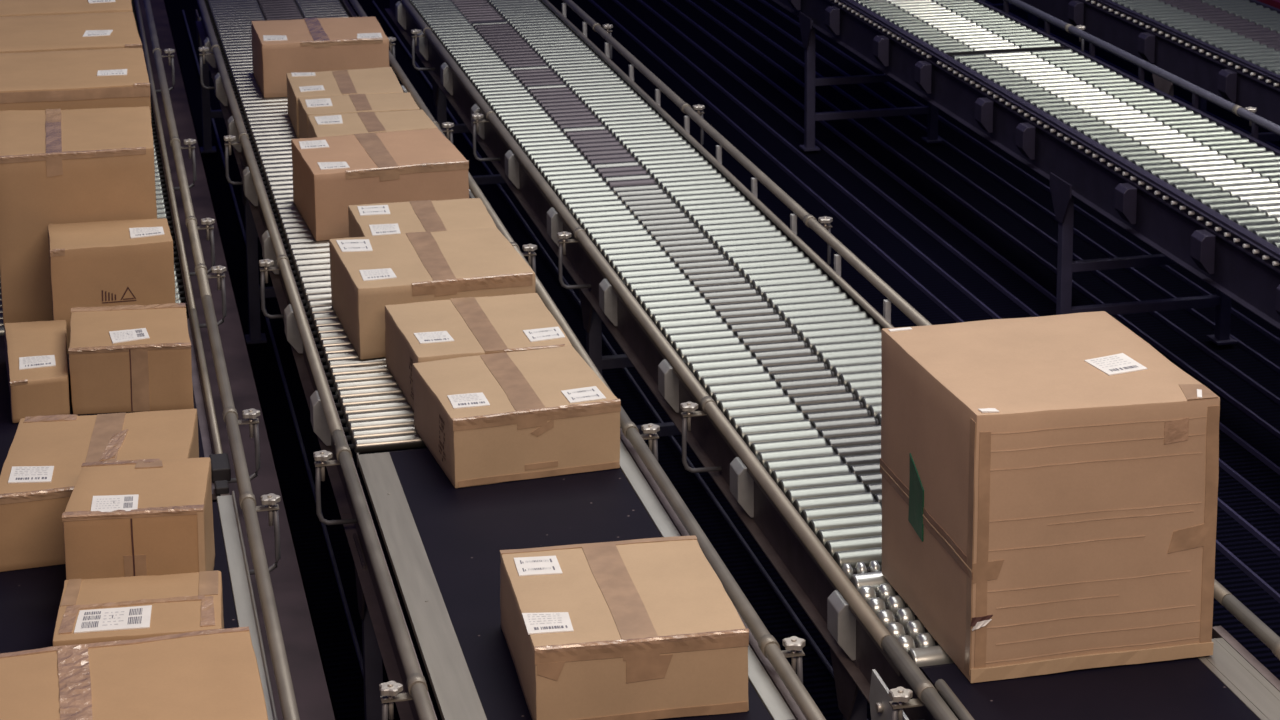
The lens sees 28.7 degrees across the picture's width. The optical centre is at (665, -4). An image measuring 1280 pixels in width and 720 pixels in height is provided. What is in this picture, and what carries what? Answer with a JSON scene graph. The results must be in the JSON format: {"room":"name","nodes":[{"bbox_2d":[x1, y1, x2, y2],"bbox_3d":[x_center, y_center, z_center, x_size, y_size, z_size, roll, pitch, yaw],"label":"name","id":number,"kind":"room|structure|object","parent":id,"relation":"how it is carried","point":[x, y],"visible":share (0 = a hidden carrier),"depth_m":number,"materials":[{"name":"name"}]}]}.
{"room":"distribution center","nodes":[
{"label":"distribution center","id":0,"kind":"room"},
{"bbox_2d":[164,0,1279,719],"bbox_3d":[2.112,0.612,17.366,28.000,0.072,36.000,-3,11,-13],"label":"floor","id":1,"kind":"structure","parent":0,"point":[959,227],"depth_m":13.33,"materials":[{"name":"black"}]},
{"bbox_2d":[0,0,226,334],"bbox_3d":[-2.829,1.045,11.907,1.126,1.130,6.520,-3,11,-13],"label":"conveyor","id":2,"kind":"object","parent":1,"relation":"on","point":[166,206],"visible":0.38,"depth_m":10.33,"materials":[{"name":"metal"}]},
{"bbox_2d":[0,0,132,16],"bbox_3d":[-2.899,0.275,11.531,0.890,0.664,1.375,-3,11,-13],"label":"cardboard box","id":3,"kind":"object","parent":2,"relation":"on","point":[8,8],"visible":0.23,"depth_m":10.96,"materials":[{"name":"cardboard"}]},
{"bbox_2d":[0,11,141,53],"bbox_3d":[-2.627,0.470,10.476,0.864,0.665,0.784,-3,11,-13],"label":"cardboard box","id":4,"kind":"object","parent":2,"relation":"on","point":[106,30],"visible":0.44,"depth_m":10.39,"materials":[{"name":"cardboard"}]},
{"bbox_2d":[0,48,151,118],"bbox_3d":[-2.438,0.607,9.740,0.857,0.664,0.743,-3,11,-13],"label":"cardboard box","id":5,"kind":"object","parent":2,"relation":"on","point":[100,78],"visible":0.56,"depth_m":9.50,"materials":[{"name":"cardboard"}]},
{"bbox_2d":[0,106,156,324],"bbox_3d":[-2.124,0.767,9.031,0.573,0.606,0.738,-3,11,-13],"label":"cardboard box","id":6,"kind":"object","parent":2,"relation":"on","point":[82,165],"visible":0.82,"depth_m":8.68,"materials":[{"name":"brown cardboard"}]},
{"bbox_2d":[0,295,299,719],"bbox_3d":[-1.395,2.116,6.115,1.095,1.130,5.596,-3,11,-13],"label":"conveyor","id":7,"kind":"object","parent":1,"relation":"on","point":[30,598],"visible":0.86,"depth_m":6.68,"materials":[{"name":"rubber"}]},
{"bbox_2d":[4,320,69,422],"bbox_3d":[-2.014,1.192,8.019,0.202,0.140,0.628,-3,11,-13],"label":"cardboard box","id":8,"kind":"object","parent":7,"relation":"on","point":[36,352],"visible":0.98,"depth_m":7.83,"materials":[{"name":"cardboard"}]},
{"bbox_2d":[23,357,49,366],"bbox_3d":[-1.979,1.149,7.884,0.087,0.001,0.089,-3,11,-13],"label":"print","id":9,"kind":"object","parent":8,"relation":"on","point":[27,361],"depth_m":7.88},
{"bbox_2d":[0,409,197,571],"bbox_3d":[-1.560,1.354,6.926,0.502,0.217,0.616,-2,11,-7],"label":"cardboard box","id":10,"kind":"object","parent":7,"relation":"on","point":[42,467],"visible":0.62,"depth_m":6.86,"materials":[{"name":"cardboard"}]},
{"bbox_2d":[15,467,48,478],"bbox_3d":[-1.706,1.283,6.741,0.097,0.002,0.088,-1,11,-4],"label":"print","id":11,"kind":"object","parent":10,"relation":"on","point":[20,472],"depth_m":6.74},
{"bbox_2d":[48,218,174,352],"bbox_3d":[-1.887,0.979,8.545,0.410,0.364,0.346,-3,11,-13],"label":"cardboard box","id":12,"kind":"object","parent":7,"relation":"on","point":[127,261],"visible":0.73,"depth_m":8.39,"materials":[{"name":"cardboard"}]},
{"bbox_2d":[135,227,159,234],"bbox_3d":[-1.768,0.798,8.526,0.088,0.002,0.088,-4,11,-18],"label":"print","id":13,"kind":"object","parent":12,"relation":"on","point":[138,230],"depth_m":8.53},
{"bbox_2d":[69,303,193,414],"bbox_3d":[-1.711,1.153,8.005,0.376,0.218,0.489,-3,11,-13],"label":"cardboard box","id":14,"kind":"object","parent":7,"relation":"on","point":[123,358],"visible":1,"depth_m":7.81,"materials":[{"name":"cardboard"}]},
{"bbox_2d":[113,330,144,339],"bbox_3d":[-1.691,1.066,7.891,0.092,0.001,0.076,-4,11,-20],"label":"print","id":15,"kind":"object","parent":14,"relation":"on","point":[117,334],"depth_m":7.89},
{"bbox_2d":[0,627,268,719],"bbox_3d":[-1.138,1.635,5.161,0.648,0.305,0.795,-3,11,-13],"label":"cardboard box","id":16,"kind":"object","parent":7,"relation":"on","point":[207,674],"visible":1,"depth_m":5.33,"materials":[{"name":"brown cardboard"}]},
{"bbox_2d":[62,458,214,580],"bbox_3d":[-1.358,1.399,6.489,0.352,0.286,0.375,-2,11,-7],"label":"cardboard box","id":17,"kind":"object","parent":7,"relation":"on","point":[148,516],"visible":0.88,"depth_m":6.32,"materials":[{"name":"cardboard"}]},
{"bbox_2d":[96,496,132,508],"bbox_3d":[-1.395,1.283,6.345,0.094,0.001,0.081,-3,11,-13],"label":"print","id":18,"kind":"object","parent":17,"relation":"on","point":[102,502],"depth_m":6.35},
{"bbox_2d":[53,571,223,647],"bbox_3d":[-1.270,1.542,6.077,0.394,0.154,0.351,-2,11,-9],"label":"cardboard box","id":19,"kind":"object","parent":7,"relation":"on","point":[97,610],"visible":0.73,"depth_m":6.04,"materials":[{"name":"cardboard"}]},
{"bbox_2d":[81,610,141,627],"bbox_3d":[-1.319,1.484,5.975,0.139,0.003,0.086,-2,11,-9],"label":"print","id":20,"kind":"object","parent":19,"relation":"on","point":[89,618],"depth_m":5.97},
{"bbox_2d":[139,0,336,719],"bbox_3d":[-1.982,1.415,10.760,0.168,0.814,15.000,-3,11,-13],"label":"guard rail","id":21,"kind":"object","parent":1,"relation":"on","point":[313,697],"visible":0.41,"depth_m":8.44,"materials":[{"name":"metal"}]},
{"bbox_2d":[182,10,363,679],"bbox_3d":[-2.330,1.261,13.784,0.014,0.012,13.000,-3,11,-13],"label":"cable conduit","id":22,"kind":"object","parent":1,"relation":"on","point":[349,619],"visible":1,"depth_m":10.49,"materials":[{"name":"paint"}]},
{"bbox_2d":[196,0,622,515],"bbox_3d":[-1.525,1.090,11.627,1.032,1.130,8.280,-3,11,-13],"label":"conveyor","id":23,"kind":"object","parent":1,"relation":"on","point":[378,416],"visible":0.25,"depth_m":9.89,"materials":[{"name":"metal"}]},
{"bbox_2d":[251,16,388,97],"bbox_3d":[-1.717,0.294,12.463,0.627,0.274,0.642,-3,11,-13],"label":"cardboard box","id":24,"kind":"object","parent":23,"relation":"on","point":[279,47],"visible":0.87,"depth_m":12.20,"materials":[{"name":"cardboard"}]},
{"bbox_2d":[286,67,402,137],"bbox_3d":[-1.484,0.488,11.627,0.501,0.195,0.558,-3,11,-13],"label":"cardboard box","id":25,"kind":"object","parent":23,"relation":"on","point":[372,80],"visible":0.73,"depth_m":11.59,"materials":[{"name":"cardboard"}]},
{"bbox_2d":[298,92,419,138],"bbox_3d":[-1.369,0.567,11.204,0.507,0.194,0.367,-3,11,-13],"label":"cardboard box","id":26,"kind":"object","parent":23,"relation":"on","point":[351,103],"visible":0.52,"depth_m":11.17,"materials":[{"name":"cardboard"}]},
{"bbox_2d":[308,110,437,137],"bbox_3d":[-1.264,0.636,10.832,0.524,0.194,0.411,-3,11,-13],"label":"cardboard box","id":27,"kind":"object","parent":23,"relation":"on","point":[403,120],"visible":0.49,"depth_m":10.81,"materials":[{"name":"cardboard"}]},
{"bbox_2d":[318,116,338,122],"bbox_3d":[-1.457,0.535,10.854,0.091,0.001,0.119,-3,11,-13],"label":"print","id":28,"kind":"object","parent":27,"relation":"on","point":[321,119],"depth_m":10.86},
{"bbox_2d":[291,128,469,240],"bbox_3d":[-1.147,0.744,10.042,0.619,0.270,0.611,-4,11,-17],"label":"cardboard box","id":29,"kind":"object","parent":23,"relation":"on","point":[331,174],"visible":0.92,"depth_m":9.82,"materials":[{"name":"cardboard"}]},
{"bbox_2d":[348,197,497,237],"bbox_3d":[-0.893,0.915,9.262,0.500,0.216,0.464,-3,11,-13],"label":"cardboard box","id":30,"kind":"object","parent":23,"relation":"on","point":[459,213],"visible":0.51,"depth_m":9.25,"materials":[{"name":"cardboard"}]},
{"bbox_2d":[373,225,396,232],"bbox_3d":[-1.013,0.843,9.070,0.084,0.002,0.103,-3,11,-12],"label":"print","id":31,"kind":"object","parent":30,"relation":"on","point":[376,228],"depth_m":9.07},
{"bbox_2d":[329,227,535,358],"bbox_3d":[-0.806,1.013,8.641,0.636,0.250,0.624,-3,11,-13],"label":"cardboard box","id":32,"kind":"object","parent":23,"relation":"on","point":[368,274],"visible":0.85,"depth_m":8.47,"materials":[{"name":"cardboard"}]},
{"bbox_2d":[341,241,366,248],"bbox_3d":[-1.086,0.869,8.753,0.084,0.001,0.100,-3,11,-13],"label":"print","id":33,"kind":"object","parent":32,"relation":"on","point":[344,244],"depth_m":8.75},
{"bbox_2d":[364,269,389,277],"bbox_3d":[-0.968,0.931,8.419,0.083,0.002,0.096,-3,11,-14],"label":"print","id":34,"kind":"object","parent":32,"relation":"on","point":[368,273],"depth_m":8.42},
{"bbox_2d":[385,293,571,409],"bbox_3d":[-0.605,1.146,8.032,0.521,0.209,0.579,-3,11,-13],"label":"cardboard box","id":35,"kind":"object","parent":23,"relation":"on","point":[454,328],"visible":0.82,"depth_m":8.00,"materials":[{"name":"cardboard"}]},
{"bbox_2d":[419,332,448,340],"bbox_3d":[-0.731,1.070,7.883,0.090,0.002,0.082,-3,11,-13],"label":"print","id":36,"kind":"object","parent":35,"relation":"on","point":[423,336],"depth_m":7.88},
{"bbox_2d":[529,329,558,337],"bbox_3d":[-0.383,1.064,7.904,0.085,0.001,0.078,-3,11,-13],"label":"print","id":37,"kind":"object","parent":35,"relation":"on","point":[533,333],"depth_m":7.91},
{"bbox_2d":[313,406,825,719],"bbox_3d":[-0.072,2.188,5.689,1.032,1.130,4.138,-3,11,-13],"label":"conveyor","id":38,"kind":"object","parent":1,"relation":"on","point":[443,542],"visible":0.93,"depth_m":6.79,"materials":[{"name":"rubber"}]},
{"bbox_2d":[412,346,619,487],"bbox_3d":[-0.448,1.246,7.484,0.510,0.213,0.542,-4,11,-18],"label":"cardboard box","id":39,"kind":"object","parent":38,"relation":"on","point":[530,414],"visible":1,"depth_m":7.29,"materials":[{"name":"cardboard"}]},
{"bbox_2d":[451,394,484,404],"bbox_3d":[-0.573,1.174,7.299,0.089,0.001,0.082,-3,11,-13],"label":"print","id":40,"kind":"object","parent":39,"relation":"on","point":[456,399],"depth_m":7.30},
{"bbox_2d":[567,389,598,399],"bbox_3d":[-0.241,1.167,7.340,0.087,0.002,0.067,-4,11,-20],"label":"print","id":41,"kind":"object","parent":39,"relation":"on","point":[572,394],"depth_m":7.34},
{"bbox_2d":[499,535,749,719],"bbox_3d":[-0.111,1.518,6.028,0.514,0.206,0.604,-3,11,-13],"label":"cardboard box","id":42,"kind":"object","parent":38,"relation":"on","point":[639,629],"visible":1,"depth_m":5.80,"materials":[{"name":"cardboard"}]},
{"bbox_2d":[519,560,554,572],"bbox_3d":[-0.315,1.397,6.146,0.080,0.001,0.078,-3,11,-13],"label":"print","id":43,"kind":"object","parent":42,"relation":"on","point":[525,566],"depth_m":6.14},
{"bbox_2d":[527,614,567,629],"bbox_3d":[-0.273,1.456,5.830,0.086,0.002,0.090,-2,11,-9],"label":"print","id":44,"kind":"object","parent":42,"relation":"on","point":[534,621],"depth_m":5.83},
{"bbox_2d":[372,0,867,719],"bbox_3d":[-0.619,1.365,13.176,0.014,0.012,15.000,-3,11,-13],"label":"cable conduit","id":45,"kind":"object","parent":1,"relation":"on","point":[774,587],"visible":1,"depth_m":10.42,"materials":[{"name":"metal"}]},
{"bbox_2d":[385,0,1231,719],"bbox_3d":[-0.167,1.205,10.956,1.075,1.135,9.800,-3,11,-13],"label":"conveyor","id":46,"kind":"object","parent":1,"relation":"on","point":[765,361],"visible":0.8,"depth_m":9.17,"materials":[{"name":"metal"}]},
{"bbox_2d":[880,311,1220,682],"bbox_3d":[0.947,1.231,6.300,0.636,0.660,0.725,-3,11,-13],"label":"cardboard box","id":47,"kind":"object","parent":46,"relation":"on","point":[1049,482],"visible":1,"depth_m":6.00,"materials":[{"name":"cardboard"}]},
{"bbox_2d":[1092,356,1136,370],"bbox_3d":[1.113,0.911,6.221,0.087,0.002,0.095,-5,12,-24],"label":"print","id":48,"kind":"object","parent":47,"relation":"on","point":[1099,363],"depth_m":6.22},
{"bbox_2d":[772,0,1279,344],"bbox_3d":[2.086,0.959,12.194,0.983,1.140,10.000,-3,11,-13],"label":"conveyor","id":49,"kind":"object","parent":1,"relation":"on","point":[1203,192],"visible":1,"depth_m":11.71,"materials":[{"name":"metal"}]},
{"bbox_2d":[869,594,1279,719],"bbox_3d":[1.184,2.285,5.116,1.226,1.135,2.420,-3,11,-13],"label":"conveyor","id":50,"kind":"object","parent":1,"relation":"on","point":[1231,683],"visible":0.86,"depth_m":5.91,"materials":[{"name":"rubber"}]},
{"bbox_2d":[982,0,1279,112],"bbox_3d":[3.344,0.233,16.551,0.060,0.958,10.000,-3,11,-13],"label":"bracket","id":51,"kind":"object","parent":1,"relation":"on","point":[1202,105],"visible":0.02,"depth_m":16.11,"materials":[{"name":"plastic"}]},
{"bbox_2d":[989,0,1279,141],"bbox_3d":[3.245,0.660,13.763,1.093,1.140,8.635,-3,11,-13],"label":"conveyor","id":52,"kind":"object","parent":1,"relation":"on","point":[1228,49],"visible":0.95,"depth_m":13.80,"materials":[{"name":"metal"}]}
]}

